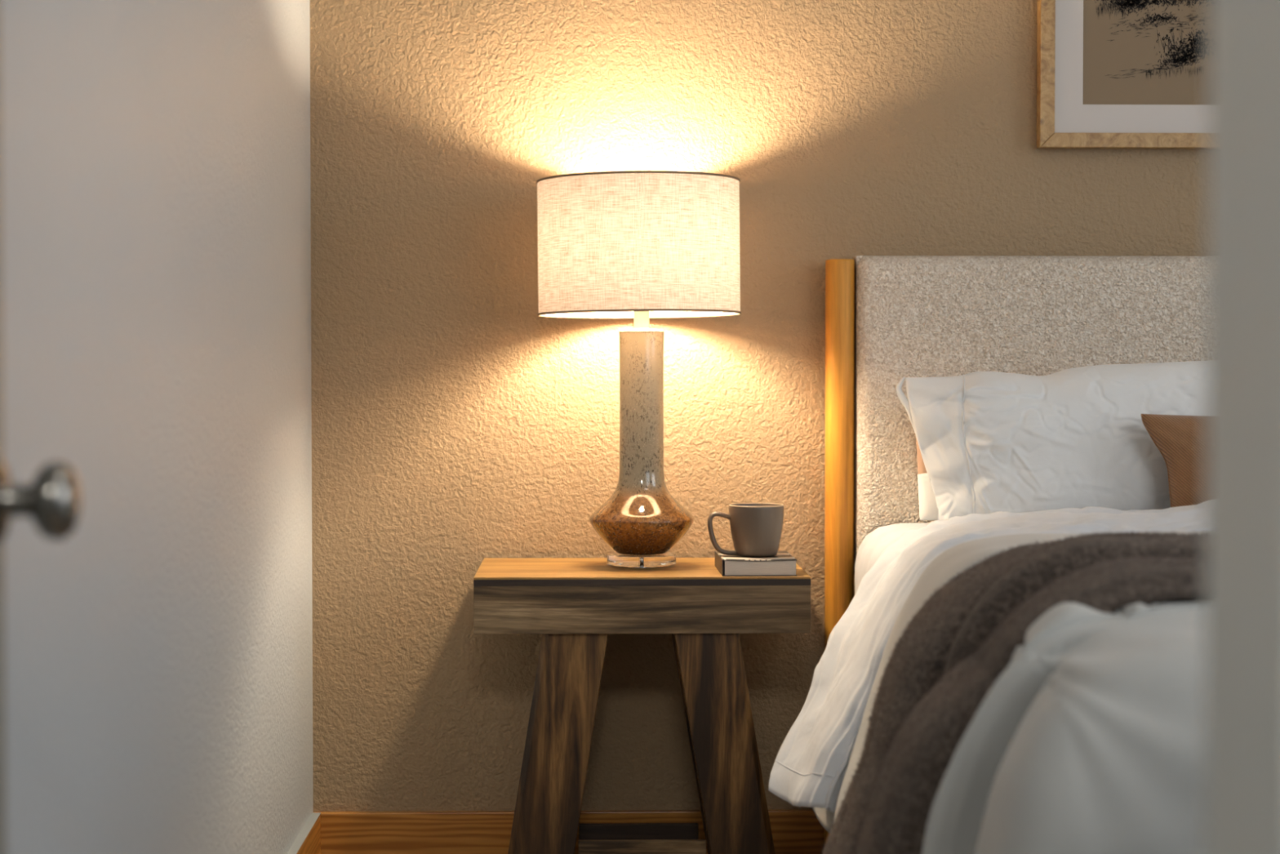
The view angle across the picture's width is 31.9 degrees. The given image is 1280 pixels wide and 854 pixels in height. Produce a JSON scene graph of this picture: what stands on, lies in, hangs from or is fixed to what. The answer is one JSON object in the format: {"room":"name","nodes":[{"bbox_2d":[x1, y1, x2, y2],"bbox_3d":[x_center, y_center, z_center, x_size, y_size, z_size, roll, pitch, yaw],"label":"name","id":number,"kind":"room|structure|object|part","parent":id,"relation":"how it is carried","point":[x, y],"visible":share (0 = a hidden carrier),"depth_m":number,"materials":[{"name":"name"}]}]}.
{"room":"bedroom","nodes":[
{"label":"bedroom","id":0,"kind":"room"},
{"bbox_2d":[0,0,313,853],"bbox_3d":[-0.614,-0.334,2.508,0.120,2.460,3.000,0,2,-1],"label":"wall","id":1,"kind":"structure","parent":0,"point":[155,154],"depth_m":2.62,"materials":[{"name":"grey paint"}]},
{"bbox_2d":[286,812,320,853],"bbox_3d":[-0.547,0.804,2.544,0.016,0.142,2.965,0,2,-1],"label":"baseboard","id":2,"kind":"structure","parent":1,"relation":"attached to","point":[308,841],"depth_m":3.89,"materials":[{"name":"orange wood"}]},
{"bbox_2d":[310,0,1208,811],"bbox_3d":[1.157,-0.379,4.109,3.736,2.460,0.120,0,2,-1],"label":"wall","id":3,"kind":"structure","parent":0,"point":[456,425],"depth_m":4.03,"materials":[{"name":"beige paint"}]},
{"bbox_2d":[313,808,824,853],"bbox_3d":[1.158,0.762,4.073,3.496,0.140,0.015,0,2,-1],"label":"baseboard","id":4,"kind":"structure","parent":3,"relation":"attached to","point":[793,831],"depth_m":4.03,"materials":[{"name":"orange wood"}]},
{"bbox_2d":[1036,0,1209,149],"bbox_3d":[1.024,-0.910,4.012,0.620,0.820,0.032,0,2,-1],"label":"framed print","id":5,"kind":"object","parent":3,"relation":"attached to","point":[1112,74],"visible":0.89,"depth_m":4.01,"materials":[{"name":"brown wood"}]},
{"bbox_3d":[0.727,-0.910,4.005,0.026,0.818,0.032,0,2,-1],"label":"frame rail","id":6,"kind":"part","parent":5,"relation":"part of","materials":[{"name":"brown wood"}]},
{"bbox_3d":[1.024,-0.513,4.023,0.618,0.026,0.032,0,2,-1],"label":"frame rail","id":7,"kind":"part","parent":5,"relation":"part of","materials":[{"name":"brown wood"}]},
{"bbox_3d":[0.728,0.967,1.425,4.720,0.120,5.540,0,2,-1],"label":"floor","id":8,"kind":"structure","parent":0,"visible":0},
{"bbox_2d":[473,557,810,853],"bbox_3d":[0.000,0.539,3.849,0.551,0.599,0.362,0,2,-1],"label":"nightstand","id":9,"kind":"object","parent":8,"relation":"on","point":[575,603],"visible":0.89,"depth_m":3.68,"materials":[{"name":"brown wood"}]},
{"bbox_3d":[-0.147,0.590,3.705,0.187,0.506,0.055,0,2,-1],"label":"leg","id":10,"kind":"part","parent":9,"relation":"part of","materials":[{"name":"brown wood"}]},
{"bbox_2d":[536,170,741,568],"bbox_3d":[-0.002,-0.092,3.839,0.350,0.664,0.351,0,2,-1],"label":"table lamp","id":11,"kind":"object","parent":9,"relation":"on","point":[641,246],"visible":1,"depth_m":3.72,"materials":[{"name":"white fabric"}]},
{"bbox_3d":[-0.002,-0.306,3.833,0.345,0.228,0.345,-1,1,-1],"label":"lamp shade","id":12,"kind":"part","parent":11,"relation":"part of","materials":[{"name":"fabric"}]},
{"bbox_3d":[0.144,0.582,3.987,0.190,0.506,0.055,0,2,-1],"label":"leg","id":13,"kind":"part","parent":9,"relation":"part of","materials":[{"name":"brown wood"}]},
{"bbox_3d":[0.151,0.590,3.712,0.190,0.506,0.055,0,2,-1],"label":"leg","id":14,"kind":"part","parent":9,"relation":"part of","materials":[{"name":"brown wood"}]},
{"bbox_2d":[715,550,796,575],"bbox_3d":[0.193,0.229,3.768,0.123,0.026,0.185,0,2,-2],"label":"book","id":15,"kind":"object","parent":9,"relation":"on","point":[783,563],"visible":0.92,"depth_m":3.68,"materials":[{"name":"grey paper"}]},
{"bbox_2d":[707,502,784,555],"bbox_3d":[0.177,0.173,3.763,0.129,0.086,0.093,0,2,-1],"label":"mug","id":16,"kind":"object","parent":15,"relation":"on","point":[756,528],"visible":1,"depth_m":3.73,"materials":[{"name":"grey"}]},
{"bbox_3d":[0.140,0.179,3.754,0.055,0.075,0.024,-1,2,-19],"label":"handle","id":17,"kind":"part","parent":16,"relation":"part of","materials":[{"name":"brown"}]},
{"bbox_2d":[718,553,790,555],"bbox_3d":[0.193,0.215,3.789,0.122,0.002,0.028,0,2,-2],"label":"book","id":18,"kind":"object","parent":15,"relation":"on","point":[718,553],"depth_m":3.78,"materials":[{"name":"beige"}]},
{"bbox_2d":[720,556,795,559],"bbox_3d":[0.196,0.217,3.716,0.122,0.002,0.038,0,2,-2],"label":"book","id":19,"kind":"object","parent":15,"relation":"on","point":[722,557],"depth_m":3.72,"materials":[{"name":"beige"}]},
{"bbox_2d":[824,255,1207,846],"bbox_3d":[1.188,0.288,3.197,1.679,1.138,1.698,0,2,-1],"label":"bed","id":20,"kind":"object","parent":8,"relation":"on","point":[889,318],"visible":0.23,"depth_m":3.95,"materials":[{"name":"beige fabric"}]},
{"bbox_3d":[0.355,0.269,3.993,0.051,1.132,0.064,0,2,-1],"label":"post","id":21,"kind":"part","parent":20,"relation":"part of","materials":[{"name":"brown wood"}]},
{"bbox_2d":[917,472,937,519],"bbox_3d":[0.832,0.110,3.890,0.703,0.105,0.075,0,2,-1],"label":"pillow","id":22,"kind":"object","parent":20,"relation":"on","point":[926,499],"visible":0.06,"depth_m":3.87,"materials":[{"name":"white fabric"}]},
{"bbox_2d":[915,437,926,474],"bbox_3d":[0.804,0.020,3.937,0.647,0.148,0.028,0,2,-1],"label":"pillow","id":23,"kind":"object","parent":22,"relation":"on","point":[921,466],"visible":0.02,"depth_m":3.93,"materials":[{"name":"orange fabric"}]},
{"bbox_2d":[768,501,1205,813],"bbox_3d":[1.121,0.327,3.392,1.858,0.470,0.502,0,2,-1],"label":"sheet","id":24,"kind":"object","parent":20,"relation":"on","point":[810,766],"visible":0.7,"depth_m":3.33,"materials":[{"name":"white fabric"}]},
{"bbox_2d":[811,531,1205,853],"bbox_3d":[1.200,0.402,2.804,1.900,0.493,1.598,0,2,-1],"label":"duvet","id":25,"kind":"object","parent":20,"relation":"on","point":[1090,740],"visible":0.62,"depth_m":2.17,"materials":[{"name":"white fabric"}]},
{"bbox_2d":[820,529,1205,853],"bbox_3d":[1.046,0.407,2.754,1.643,0.578,0.730,0,2,-1],"label":"throw blanket","id":26,"kind":"object","parent":20,"relation":"on","point":[947,660],"visible":0.84,"depth_m":2.61,"materials":[{"name":"grey fabric"}]},
{"bbox_2d":[895,360,1206,519],"bbox_3d":[0.814,0.030,3.764,0.763,0.288,0.148,0,2,0],"label":"pillow","id":27,"kind":"object","parent":20,"relation":"on","point":[988,442],"visible":0.65,"depth_m":3.71,"materials":[{"name":"white fabric"}]},
{"bbox_2d":[1141,413,1206,506],"bbox_3d":[0.970,0.071,3.646,0.308,0.186,0.109,0,2,-1],"label":"cushion","id":28,"kind":"object","parent":20,"relation":"on","point":[1180,440],"visible":0.38,"depth_m":3.62,"materials":[{"name":"orange fabric"}]},
{"bbox_3d":[0.727,-0.301,0.979,4.500,2.440,0.120,0,2,-1],"label":"wall","id":29,"kind":"structure","parent":0,"visible":0},
{"bbox_2d":[0,76,80,853],"bbox_3d":[-0.446,-0.111,1.334,0.104,2.020,0.637,0,2,-1],"label":"door","id":30,"kind":"structure","parent":29,"relation":"in","point":[52,500],"depth_m":1.59,"materials":[{"name":"grey paint"}]},
{"bbox_3d":[-0.434,0.053,1.595,0.068,0.063,0.063,0,2,-1],"label":"knob","id":31,"kind":"part","parent":30,"relation":"part of","materials":[{"name":"silver metal"}]},
{"bbox_2d":[1203,0,1279,853],"bbox_3d":[-0.103,-0.136,0.963,0.885,2.110,0.152,0,2,-1],"label":"trim","id":32,"kind":"structure","parent":29,"relation":"attached to","point":[1242,708],"depth_m":0.98,"materials":[{"name":"white paint"}]}
]}

